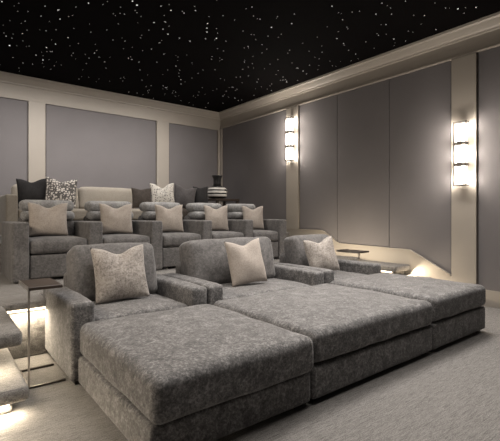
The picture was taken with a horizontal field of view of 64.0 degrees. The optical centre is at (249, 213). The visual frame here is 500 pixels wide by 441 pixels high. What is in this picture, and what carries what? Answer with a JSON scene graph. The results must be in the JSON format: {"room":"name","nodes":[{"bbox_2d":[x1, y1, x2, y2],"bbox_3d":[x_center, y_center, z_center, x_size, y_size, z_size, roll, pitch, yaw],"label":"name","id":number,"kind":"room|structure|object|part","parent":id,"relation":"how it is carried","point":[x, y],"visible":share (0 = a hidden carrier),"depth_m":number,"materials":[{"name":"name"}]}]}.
{"room":"home theater","nodes":[
{"label":"home theater","id":0,"kind":"room"},
{"bbox_2d":[0,97,219,208],"bbox_3d":[-3.237,-0.630,7.736,6.380,3.560,0.150,0,0,-38],"label":"wall","id":1,"kind":"structure","parent":0,"point":[38,140],"depth_m":7.88,"materials":[{"name":"fabric"}]},
{"bbox_3d":[-4.845,-0.925,6.426,2.232,2.150,0.020,0,0,-38],"label":"fabric panel","id":2,"kind":"part","parent":1,"relation":"part of","materials":[{"name":"grey fabric"}]},
{"bbox_3d":[-2.885,-0.925,7.969,2.142,2.150,0.020,0,0,-38],"label":"fabric panel","id":3,"kind":"part","parent":1,"relation":"part of","materials":[{"name":"grey fabric"}]},
{"bbox_2d":[0,71,219,129],"bbox_3d":[-3.174,-2.209,7.655,6.380,0.399,0.155,0,0,-38],"label":"trim","id":4,"kind":"structure","parent":1,"relation":"attached to","point":[12,86],"depth_m":7.87,"materials":[{"name":"beige paint"}]},
{"bbox_3d":[-1.296,-0.925,9.218,1.260,2.150,0.020,0,0,-38],"label":"fabric panel","id":5,"kind":"part","parent":1,"relation":"part of","materials":[{"name":"grey fabric"}]},
{"bbox_2d":[0,0,499,111],"bbox_3d":[0.197,-2.460,3.372,6.380,0.100,11.056,0,0,-38],"label":"ceiling","id":6,"kind":"structure","parent":0,"point":[195,80],"depth_m":5.56,"materials":[{"name":"black paint"}]},
{"bbox_2d":[21,1,465,107],"bbox_3d":[-0.904,-2.409,4.646,6.035,0.003,7.207,0,0,-38],"label":"star speckles","id":7,"kind":"object","parent":6,"relation":"attached to","point":[107,1],"visible":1,"depth_m":5.91,"materials":[{"name":"white"}]},
{"bbox_2d":[0,306,499,440],"bbox_3d":[0.197,1.200,3.372,6.380,0.100,11.056,0,0,-38],"label":"floor","id":8,"kind":"structure","parent":0,"point":[450,392],"depth_m":2.37,"materials":[{"name":"grey carpet"}]},
{"bbox_2d":[0,306,21,348],"bbox_3d":[-2.171,0.925,2.326,1.365,0.449,0.880,0,0,-38],"label":"stair step","id":9,"kind":"structure","parent":8,"relation":"on","point":[10,334],"depth_m":2.40,"materials":[{"name":"grey carpet"}]},
{"bbox_2d":[0,348,28,414],"bbox_3d":[-2.118,1.070,2.271,1.380,0.160,1.010,0,0,-38],"label":"stair step","id":10,"kind":"structure","parent":8,"relation":"on","point":[13,387],"depth_m":2.32,"materials":[{"name":"grey carpet"}]},
{"bbox_2d":[0,293,46,358],"bbox_3d":[-2.431,0.925,2.916,1.686,0.450,0.390,0,0,-38],"label":"stair landing","id":11,"kind":"structure","parent":8,"relation":"on","point":[16,306],"depth_m":3.23,"materials":[{"name":"grey carpet"}]},
{"bbox_2d":[19,278,65,388],"bbox_3d":[-1.477,0.815,2.833,0.233,0.668,0.370,0,0,-38],"label":"side table","id":12,"kind":"object","parent":8,"relation":"on","point":[43,283],"visible":0.83,"depth_m":2.71,"materials":[{"name":"brown wood"}]},
{"bbox_3d":[-1.452,0.822,2.626,0.012,0.633,0.014,0,0,-38],"label":"post","id":13,"kind":"part","parent":12,"relation":"part of","materials":[{"name":"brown metal"}]},
{"bbox_3d":[-1.477,1.143,2.833,0.233,0.012,0.370,0,0,-38],"label":"floor frame","id":14,"kind":"part","parent":12,"relation":"part of","materials":[{"name":"brown metal"}]},
{"bbox_2d":[43,243,206,384],"bbox_3d":[-1.046,0.704,3.329,1.063,0.892,0.920,0,0,-38],"label":"lounge chair","id":15,"kind":"object","parent":8,"relation":"on","point":[68,308],"visible":0.56,"depth_m":3.18,"materials":[{"name":"grey fabric"}]},
{"bbox_3d":[-1.286,0.699,3.633,0.748,0.424,0.145,0,0,-38],"label":"backrest","id":16,"kind":"part","parent":15,"relation":"part of","materials":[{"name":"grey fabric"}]},
{"bbox_3d":[-1.397,0.856,3.046,0.160,0.531,0.908,0,0,-38],"label":"arm","id":17,"kind":"part","parent":15,"relation":"part of"},
{"bbox_2d":[66,243,156,300],"bbox_3d":[-1.188,0.505,3.512,0.747,0.492,0.283,0,-13,-38],"label":"cushion","id":18,"kind":"object","parent":15,"relation":"on","point":[80,276],"depth_m":3.29,"materials":[{"name":"grey fabric"}]},
{"bbox_2d":[90,244,149,304],"bbox_3d":[-1.065,0.486,3.299,0.451,0.450,0.207,0,0,-35],"label":"throw pillow","id":19,"kind":"object","parent":15,"relation":"on","point":[117,276],"visible":1,"depth_m":3.23,"materials":[{"name":"beige fabric"}]},
{"bbox_2d":[92,293,187,321],"bbox_3d":[-0.965,0.799,3.227,0.745,0.189,0.641,0,0,-38],"label":"seat cushion","id":20,"kind":"object","parent":15,"relation":"on","point":[156,302],"depth_m":3.12,"materials":[{"name":"grey fabric"}]},
{"bbox_3d":[-0.688,0.857,3.604,0.161,0.530,0.909,0,0,-38],"label":"arm","id":21,"kind":"part","parent":15,"relation":"part of"},
{"bbox_2d":[0,232,289,272],"bbox_3d":[-2.462,0.750,6.751,6.380,0.800,2.456,0,0,-38],"label":"platform","id":22,"kind":"object","parent":8,"relation":"on","point":[287,233],"visible":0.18,"depth_m":4.79,"materials":[{"name":"grey carpet"}]},
{"bbox_2d":[0,184,145,233],"bbox_3d":[-2.709,-0.056,6.458,2.235,0.812,0.944,0,0,-38],"label":"sofa","id":23,"kind":"object","parent":22,"relation":"on","point":[9,210],"visible":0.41,"depth_m":6.57,"materials":[{"name":"beige fabric"}]},
{"bbox_3d":[-3.528,0.015,5.813,0.148,0.573,0.943,0,0,-38],"label":"arm","id":24,"kind":"part","parent":23,"relation":"part of","materials":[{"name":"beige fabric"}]},
{"bbox_2d":[16,178,45,207],"bbox_3d":[-3.223,-0.315,5.928,0.428,0.457,0.174,0,0,-30],"label":"throw pillow","id":25,"kind":"object","parent":23,"relation":"on","point":[26,190],"visible":0.68,"depth_m":5.88,"materials":[{"name":"grey fabric"}]},
{"bbox_2d":[11,184,78,208],"bbox_3d":[-3.228,-0.253,6.334,0.963,0.417,0.235,0,-8,-38],"label":"cushion","id":26,"kind":"object","parent":23,"relation":"on","point":[14,188],"depth_m":6.52,"materials":[{"name":"beige fabric"}]},
{"bbox_2d":[18,208,88,219],"bbox_3d":[-2.998,0.002,6.040,0.965,0.191,0.626,0,0,-38],"label":"seat cushion","id":27,"kind":"object","parent":23,"relation":"on","point":[79,213],"depth_m":5.99,"materials":[{"name":"beige fabric"}]},
{"bbox_2d":[45,177,77,207],"bbox_3d":[-2.842,-0.321,6.014,0.478,0.478,0.172,0,0,-31],"label":"throw pillow","id":28,"kind":"object","parent":23,"relation":"on","point":[55,190],"visible":0.72,"depth_m":5.97,"materials":[{"name":"fabric"}]},
{"bbox_2d":[78,187,134,208],"bbox_3d":[-2.471,-0.254,6.932,0.967,0.416,0.233,0,-8,-38],"label":"cushion","id":29,"kind":"object","parent":23,"relation":"on","point":[85,194],"depth_m":6.79,"materials":[{"name":"beige fabric"}]},
{"bbox_2d":[132,209,145,219],"bbox_3d":[-2.178,0.003,6.684,1.122,0.192,0.626,0,0,-38],"label":"seat cushion","id":30,"kind":"object","parent":23,"relation":"on","point":[136,212],"depth_m":6.55,"materials":[{"name":"beige fabric"}]},
{"bbox_2d":[131,188,150,207],"bbox_3d":[-1.876,-0.277,6.927,0.342,0.359,0.146,0,0,-27],"label":"throw pillow","id":31,"kind":"object","parent":23,"relation":"on","point":[139,196],"visible":0.82,"depth_m":6.87,"materials":[{"name":"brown fabric"}]},
{"bbox_2d":[150,183,174,202],"bbox_3d":[-1.548,-0.325,7.097,0.454,0.470,0.171,0,0,-17],"label":"throw pillow","id":32,"kind":"object","parent":23,"relation":"on","point":[166,194],"visible":0.81,"depth_m":7.05,"materials":[{"name":"beige fabric"}]},
{"bbox_2d":[182,208,188,219],"bbox_3d":[-1.349,0.039,7.552,1.184,0.623,0.905,0,0,-38],"label":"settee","id":33,"kind":"object","parent":22,"relation":"on","point":[185,212],"visible":0.03,"depth_m":7.13,"materials":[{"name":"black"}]},
{"bbox_2d":[174,184,196,207],"bbox_3d":[-1.207,-0.310,7.377,0.484,0.499,0.180,0,0,-18],"label":"throw pillow","id":34,"kind":"object","parent":33,"relation":"on","point":[182,196],"visible":0.82,"depth_m":7.33,"materials":[{"name":"fabric"}]},
{"bbox_2d":[193,186,207,202],"bbox_3d":[-0.932,-0.312,7.587,0.294,0.430,0.162,0,0,-15],"label":"throw pillow","id":35,"kind":"object","parent":33,"relation":"on","point":[201,196],"visible":0.69,"depth_m":7.55,"materials":[{"name":"grey fabric"}]},
{"bbox_2d":[208,198,238,205],"bbox_3d":[-0.603,0.025,8.115,0.570,0.650,0.540,0,0,-38],"label":"console table","id":36,"kind":"object","parent":22,"relation":"on","point":[216,200],"visible":0.35,"depth_m":7.94,"materials":[{"name":"brown wood"}]},
{"bbox_2d":[208,175,226,198],"bbox_3d":[-0.659,-0.537,8.033,0.400,0.472,0.400,0,0,-38],"label":"vase","id":37,"kind":"object","parent":36,"relation":"on","point":[217,191],"visible":0.94,"depth_m":7.91,"materials":[{"name":"black ceramic"}]},
{"bbox_2d":[0,255,357,296],"bbox_3d":[-1.205,0.925,5.153,6.380,0.450,1.650,0,0,-38],"label":"platform","id":38,"kind":"object","parent":8,"relation":"on","point":[7,287],"visible":0.18,"depth_m":4.03,"materials":[{"name":"grey carpet"}]},
{"bbox_2d":[1,200,102,282],"bbox_3d":[-2.268,0.266,4.570,0.891,0.868,0.856,0,0,-38],"label":"armchair","id":39,"kind":"object","parent":38,"relation":"on","point":[24,256],"visible":0.73,"depth_m":4.22,"materials":[{"name":"grey fabric"}]},
{"bbox_3d":[-2.558,0.387,4.343,0.156,0.605,0.853,0,0,-38],"label":"arm","id":40,"kind":"part","parent":39,"relation":"part of","materials":[{"name":"grey fabric"}]},
{"bbox_2d":[27,202,67,235],"bbox_3d":[-2.282,0.059,4.525,0.411,0.379,0.145,0,0,-31],"label":"throw pillow","id":41,"kind":"object","parent":39,"relation":"on","point":[42,220],"visible":1,"depth_m":4.48,"materials":[{"name":"beige fabric"}]},
{"bbox_2d":[22,220,73,236],"bbox_3d":[-2.380,0.177,4.718,0.563,0.214,0.143,0,0,-38],"label":"cushion","id":42,"kind":"object","parent":39,"relation":"on","point":[70,223],"depth_m":4.80,"materials":[{"name":"grey fabric"}]},
{"bbox_2d":[29,236,87,253],"bbox_3d":[-2.181,0.333,4.466,0.577,0.171,0.586,0,0,-38],"label":"seat cushion","id":43,"kind":"object","parent":39,"relation":"on","point":[37,244],"depth_m":4.23,"materials":[{"name":"grey fabric"}]},
{"bbox_3d":[-1.980,0.387,4.798,0.156,0.606,0.852,0,0,-38],"label":"arm","id":44,"kind":"part","parent":39,"relation":"part of","materials":[{"name":"grey fabric"}]},
{"bbox_2d":[83,201,161,269],"bbox_3d":[-1.628,0.266,5.073,0.733,0.867,0.857,0,0,-38],"label":"armchair","id":45,"kind":"object","parent":38,"relation":"on","point":[144,231],"visible":0.35,"depth_m":4.94,"materials":[{"name":"grey fabric"}]},
{"bbox_2d":[89,220,132,234],"bbox_3d":[-1.803,0.174,5.174,0.563,0.214,0.143,0,0,-38],"label":"cushion","id":46,"kind":"object","parent":45,"relation":"on","point":[89,220],"depth_m":5.16,"materials":[{"name":"grey fabric"}]},
{"bbox_2d":[99,203,132,233],"bbox_3d":[-1.671,0.059,5.004,0.403,0.379,0.140,0,0,-30],"label":"throw pillow","id":47,"kind":"object","parent":45,"relation":"on","point":[114,220],"visible":0.97,"depth_m":4.96,"materials":[{"name":"beige fabric"}]},
{"bbox_2d":[102,234,149,243],"bbox_3d":[-1.605,0.334,4.920,0.580,0.169,0.586,0,0,-38],"label":"seat cushion","id":48,"kind":"object","parent":45,"relation":"on","point":[107,238],"depth_m":4.73,"materials":[{"name":"grey fabric"}]},
{"bbox_3d":[-1.403,0.387,5.253,0.156,0.606,0.854,0,0,-38],"label":"arm","id":49,"kind":"part","parent":45,"relation":"part of","materials":[{"name":"grey fabric"}]},
{"bbox_2d":[138,202,211,269],"bbox_3d":[-1.052,0.266,5.526,0.725,0.867,0.856,0,0,-38],"label":"armchair","id":50,"kind":"object","parent":38,"relation":"on","point":[193,229],"visible":0.47,"depth_m":5.34,"materials":[{"name":"grey fabric"}]},
{"bbox_2d":[154,204,183,231],"bbox_3d":[-1.099,0.059,5.452,0.394,0.379,0.144,0,0,-28],"label":"throw pillow","id":51,"kind":"object","parent":50,"relation":"on","point":[171,219],"visible":0.91,"depth_m":5.41,"materials":[{"name":"beige fabric"}]},
{"bbox_2d":[162,232,200,246],"bbox_3d":[-1.028,0.333,5.375,0.574,0.171,0.587,0,0,-38],"label":"seat cushion","id":52,"kind":"object","parent":50,"relation":"on","point":[169,239],"depth_m":5.12,"materials":[{"name":"grey fabric"}]},
{"bbox_3d":[-0.829,0.386,5.704,0.155,0.607,0.853,0,0,-38],"label":"arm","id":53,"kind":"part","parent":50,"relation":"part of","materials":[{"name":"grey fabric"}]},
{"bbox_2d":[184,203,252,238],"bbox_3d":[-0.484,0.265,5.973,0.712,0.870,0.857,0,0,-38],"label":"armchair","id":54,"kind":"object","parent":38,"relation":"on","point":[237,228],"visible":0.31,"depth_m":5.88,"materials":[{"name":"grey fabric"}]},
{"bbox_2d":[204,205,228,230],"bbox_3d":[-0.497,0.059,5.925,0.375,0.379,0.147,0,0,-15],"label":"throw pillow","id":55,"kind":"object","parent":54,"relation":"on","point":[218,217],"visible":0.84,"depth_m":5.88,"materials":[{"name":"beige fabric"}]},
{"bbox_2d":[212,231,243,238],"bbox_3d":[-0.461,0.333,5.819,0.556,0.169,0.587,0,0,-38],"label":"seat cushion","id":56,"kind":"object","parent":54,"relation":"on","point":[215,234],"depth_m":5.60,"materials":[{"name":"grey fabric"}]},
{"bbox_3d":[-0.267,0.386,6.146,0.156,0.606,0.852,0,0,-38],"label":"arm","id":57,"kind":"part","parent":54,"relation":"part of","materials":[{"name":"grey fabric"}]},
{"bbox_2d":[225,204,285,258],"bbox_3d":[0.060,0.266,6.402,0.666,0.869,0.856,0,0,-38],"label":"armchair","id":58,"kind":"object","parent":38,"relation":"on","point":[274,229],"visible":0.31,"depth_m":6.23,"materials":[{"name":"grey fabric"}]},
{"bbox_2d":[242,206,263,228],"bbox_3d":[0.051,0.059,6.353,0.362,0.379,0.148,0,0,-17],"label":"throw pillow","id":59,"kind":"object","parent":58,"relation":"on","point":[256,215],"visible":0.76,"depth_m":6.32,"materials":[{"name":"beige fabric"}]},
{"bbox_2d":[253,230,278,240],"bbox_3d":[0.083,0.334,6.250,0.514,0.167,0.588,0,0,-38],"label":"seat cushion","id":60,"kind":"object","parent":58,"relation":"on","point":[273,235],"depth_m":6.07,"materials":[{"name":"grey fabric"}]},
{"bbox_3d":[0.260,0.387,6.560,0.156,0.606,0.853,0,0,-38],"label":"arm","id":61,"kind":"part","parent":58,"relation":"part of","materials":[{"name":"grey fabric"}]},
{"bbox_2d":[79,304,313,440],"bbox_3d":[-0.374,0.923,2.497,1.034,0.454,1.191,0,0,-38],"label":"chaise ottoman","id":62,"kind":"object","parent":8,"relation":"on","point":[204,372],"visible":1,"depth_m":2.10,"materials":[{"name":"grey fabric"}]},
{"bbox_2d":[163,237,323,304],"bbox_3d":[-0.061,0.703,4.104,1.437,0.894,0.921,0,0,-38],"label":"lounge chair","id":63,"kind":"object","parent":8,"relation":"on","point":[204,263],"visible":0.44,"depth_m":4.00,"materials":[{"name":"grey fabric"}]},
{"bbox_3d":[-0.300,0.701,4.409,1.123,0.424,0.146,0,0,-38],"label":"backrest","id":64,"kind":"part","parent":63,"relation":"part of","materials":[{"name":"grey fabric"}]},
{"bbox_3d":[-0.559,0.857,3.706,0.160,0.531,0.909,0,0,-38],"label":"arm","id":65,"kind":"part","parent":63,"relation":"part of"},
{"bbox_2d":[179,237,274,283],"bbox_3d":[-0.204,0.504,4.285,1.118,0.498,0.284,0,-13,-38],"label":"cushion","id":66,"kind":"object","parent":63,"relation":"on","point":[207,259],"depth_m":4.01,"materials":[{"name":"grey fabric"}]},
{"bbox_2d":[224,238,267,286],"bbox_3d":[-0.037,0.482,4.030,0.432,0.465,0.190,0,0,-33],"label":"throw pillow","id":67,"kind":"object","parent":63,"relation":"on","point":[246,264],"visible":1,"depth_m":3.96,"materials":[{"name":"beige fabric"}]},
{"bbox_2d":[221,278,310,299],"bbox_3d":[0.020,0.799,4.002,1.119,0.191,0.641,0,0,-38],"label":"seat cushion","id":68,"kind":"object","parent":63,"relation":"on","point":[273,284],"depth_m":3.91,"materials":[{"name":"grey fabric"}]},
{"bbox_3d":[0.444,0.856,4.494,0.160,0.532,0.910,0,0,-38],"label":"arm","id":69,"kind":"part","parent":63,"relation":"part of"},
{"bbox_2d":[213,283,431,401],"bbox_3d":[0.591,0.919,3.276,1.433,0.463,1.155,0,0,-38],"label":"chaise ottoman","id":70,"kind":"object","parent":8,"relation":"on","point":[356,334],"visible":0.76,"depth_m":2.85,"materials":[{"name":"grey fabric"}]},
{"bbox_2d":[213,283,431,362],"bbox_3d":[0.592,0.802,3.276,1.433,0.230,1.152,0,0,-38],"label":"cushion","id":71,"kind":"object","parent":70,"relation":"on","point":[342,323],"depth_m":2.91,"materials":[{"name":"grey fabric"}]},
{"bbox_2d":[274,234,380,283],"bbox_3d":[0.908,0.703,4.867,1.022,0.893,0.919,0,0,-38],"label":"lounge chair","id":72,"kind":"object","parent":8,"relation":"on","point":[294,255],"visible":0.3,"depth_m":4.82,"materials":[{"name":"grey fabric"}]},
{"bbox_3d":[0.668,0.700,5.171,0.711,0.424,0.144,0,0,-38],"label":"backrest","id":73,"kind":"part","parent":72,"relation":"part of","materials":[{"name":"grey fabric"}]},
{"bbox_3d":[0.573,0.856,4.596,0.160,0.532,0.909,0,0,-38],"label":"arm","id":74,"kind":"part","parent":72,"relation":"part of"},
{"bbox_2d":[283,234,328,265],"bbox_3d":[0.767,0.505,5.048,0.708,0.494,0.282,0,-13,-38],"label":"cushion","id":75,"kind":"object","parent":72,"relation":"on","point":[294,250],"depth_m":4.84,"materials":[{"name":"grey fabric"}]},
{"bbox_2d":[303,236,339,270],"bbox_3d":[0.855,0.491,4.747,0.471,0.458,0.188,0,0,-28],"label":"throw pillow","id":76,"kind":"object","parent":72,"relation":"on","point":[322,254],"visible":0.84,"depth_m":4.68,"materials":[{"name":"beige fabric"}]},
{"bbox_2d":[334,270,366,279],"bbox_3d":[0.990,0.800,4.764,0.705,0.188,0.640,0,0,-38],"label":"seat cushion","id":77,"kind":"object","parent":72,"relation":"on","point":[338,274],"depth_m":4.75,"materials":[{"name":"grey fabric"}]},
{"bbox_3d":[1.250,0.856,5.129,0.160,0.532,0.908,0,0,-38],"label":"arm","id":78,"kind":"part","parent":72,"relation":"part of"},
{"bbox_2d":[336,249,368,260],"bbox_3d":[1.371,0.815,5.322,0.233,0.668,0.370,0,0,-38],"label":"side table","id":79,"kind":"object","parent":8,"relation":"on","point":[358,252],"visible":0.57,"depth_m":5.23,"materials":[{"name":"brown wood"}]},
{"bbox_2d":[355,259,409,274],"bbox_3d":[1.888,0.940,5.997,0.385,0.420,0.890,0,0,-38],"label":"stair landing","id":80,"kind":"structure","parent":8,"relation":"on","point":[386,267],"depth_m":5.69,"materials":[{"name":"grey carpet"}]},
{"bbox_2d":[330,273,484,351],"bbox_3d":[1.560,0.910,4.039,1.020,0.480,1.155,0,0,-38],"label":"chaise ottoman","id":81,"kind":"object","parent":8,"relation":"on","point":[458,312],"visible":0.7,"depth_m":3.65,"materials":[{"name":"grey fabric"}]},
{"bbox_2d":[330,273,484,321],"bbox_3d":[1.560,0.785,4.038,1.020,0.232,1.153,0,0,-38],"label":"cushion","id":82,"kind":"object","parent":81,"relation":"on","point":[449,300],"depth_m":3.71,"materials":[{"name":"grey fabric"}]},
{"bbox_2d":[220,47,499,291],"bbox_3d":[2.724,-0.630,5.360,0.150,3.560,11.056,0,0,-38],"label":"wall","id":83,"kind":"structure","parent":0,"point":[372,165],"depth_m":6.02,"materials":[{"name":"paint"}]},
{"bbox_3d":[0.041,-0.547,8.711,0.022,2.995,2.220,0,0,-38],"label":"fabric panel","id":84,"kind":"part","parent":83,"relation":"part of","materials":[{"name":"grey fabric"}]},
{"bbox_2d":[285,117,293,160],"bbox_3d":[0.754,-1.425,7.634,0.130,0.824,0.164,0,0,-38],"label":"wall sconce","id":85,"kind":"object","parent":83,"relation":"attached to","point":[289,131],"visible":1,"depth_m":7.59,"materials":[{"name":"white glass"}]},
{"bbox_3d":[0.754,-1.695,7.634,0.070,0.236,0.128,0,0,-38],"label":"lamp shade","id":86,"kind":"part","parent":85,"relation":"part of","materials":[{"name":"white glass"}]},
{"bbox_3d":[0.754,-1.425,7.634,0.070,0.236,0.128,0,0,-38],"label":"lamp shade","id":87,"kind":"part","parent":85,"relation":"part of","materials":[{"name":"white glass"}]},
{"bbox_3d":[0.754,-1.155,7.634,0.070,0.236,0.128,0,0,-38],"label":"lamp shade","id":88,"kind":"part","parent":85,"relation":"part of","materials":[{"name":"white glass"}]},
{"bbox_3d":[1.223,-0.547,7.209,0.022,2.995,0.892,0,0,-38],"label":"fabric panel","id":89,"kind":"part","parent":83,"relation":"part of","materials":[{"name":"grey fabric"}]},
{"bbox_2d":[219,11,499,128],"bbox_3d":[2.643,-2.229,5.297,0.155,0.359,11.056,0,0,-38],"label":"trim","id":90,"kind":"structure","parent":83,"relation":"attached to","point":[482,34],"depth_m":6.11,"materials":[{"name":"beige paint"}]},
{"bbox_3d":[1.809,-0.547,6.463,0.022,2.995,0.989,0,0,-38],"label":"fabric panel","id":91,"kind":"part","parent":83,"relation":"part of","materials":[{"name":"grey fabric"}]},
{"bbox_2d":[286,228,499,308],"bbox_3d":[2.696,0.716,5.306,0.060,0.869,11.006,0,0,-38],"label":"trim","id":92,"kind":"structure","parent":83,"relation":"attached to","point":[419,265],"depth_m":5.85,"materials":[{"name":"beige paint"}]},
{"bbox_3d":[0.986,0.550,7.479,0.060,0.539,5.476,0,0,-38],"label":"cap moulding","id":93,"kind":"part","parent":92,"relation":"part of","materials":[{"name":"beige paint"}]},
{"bbox_3d":[2.405,-0.547,5.706,0.022,2.995,0.923,0,0,-38],"label":"fabric panel","id":94,"kind":"part","parent":83,"relation":"part of","materials":[{"name":"grey fabric"}]},
{"bbox_2d":[453,120,468,185],"bbox_3d":[2.715,-0.773,5.143,0.130,0.824,0.164,0,0,-38],"label":"wall sconce","id":95,"kind":"object","parent":83,"relation":"attached to","point":[461,164],"visible":1,"depth_m":5.11,"materials":[{"name":"white glass"}]},
{"bbox_3d":[2.715,-1.043,5.143,0.070,0.236,0.128,0,0,-38],"label":"lamp shade","id":96,"kind":"part","parent":95,"relation":"part of","materials":[{"name":"white glass"}]},
{"bbox_3d":[2.715,-0.773,5.143,0.070,0.236,0.128,0,0,-38],"label":"lamp shade","id":97,"kind":"part","parent":95,"relation":"part of","materials":[{"name":"white glass"}]},
{"bbox_3d":[2.715,-0.503,5.143,0.070,0.236,0.128,0,0,-38],"label":"lamp shade","id":98,"kind":"part","parent":95,"relation":"part of","materials":[{"name":"white glass"}]},
{"bbox_3d":[3.772,-0.547,3.969,0.022,2.995,2.812,0,0,-38],"label":"fabric panel","id":99,"kind":"part","parent":83,"relation":"part of","materials":[{"name":"grey fabric"}]}
]}

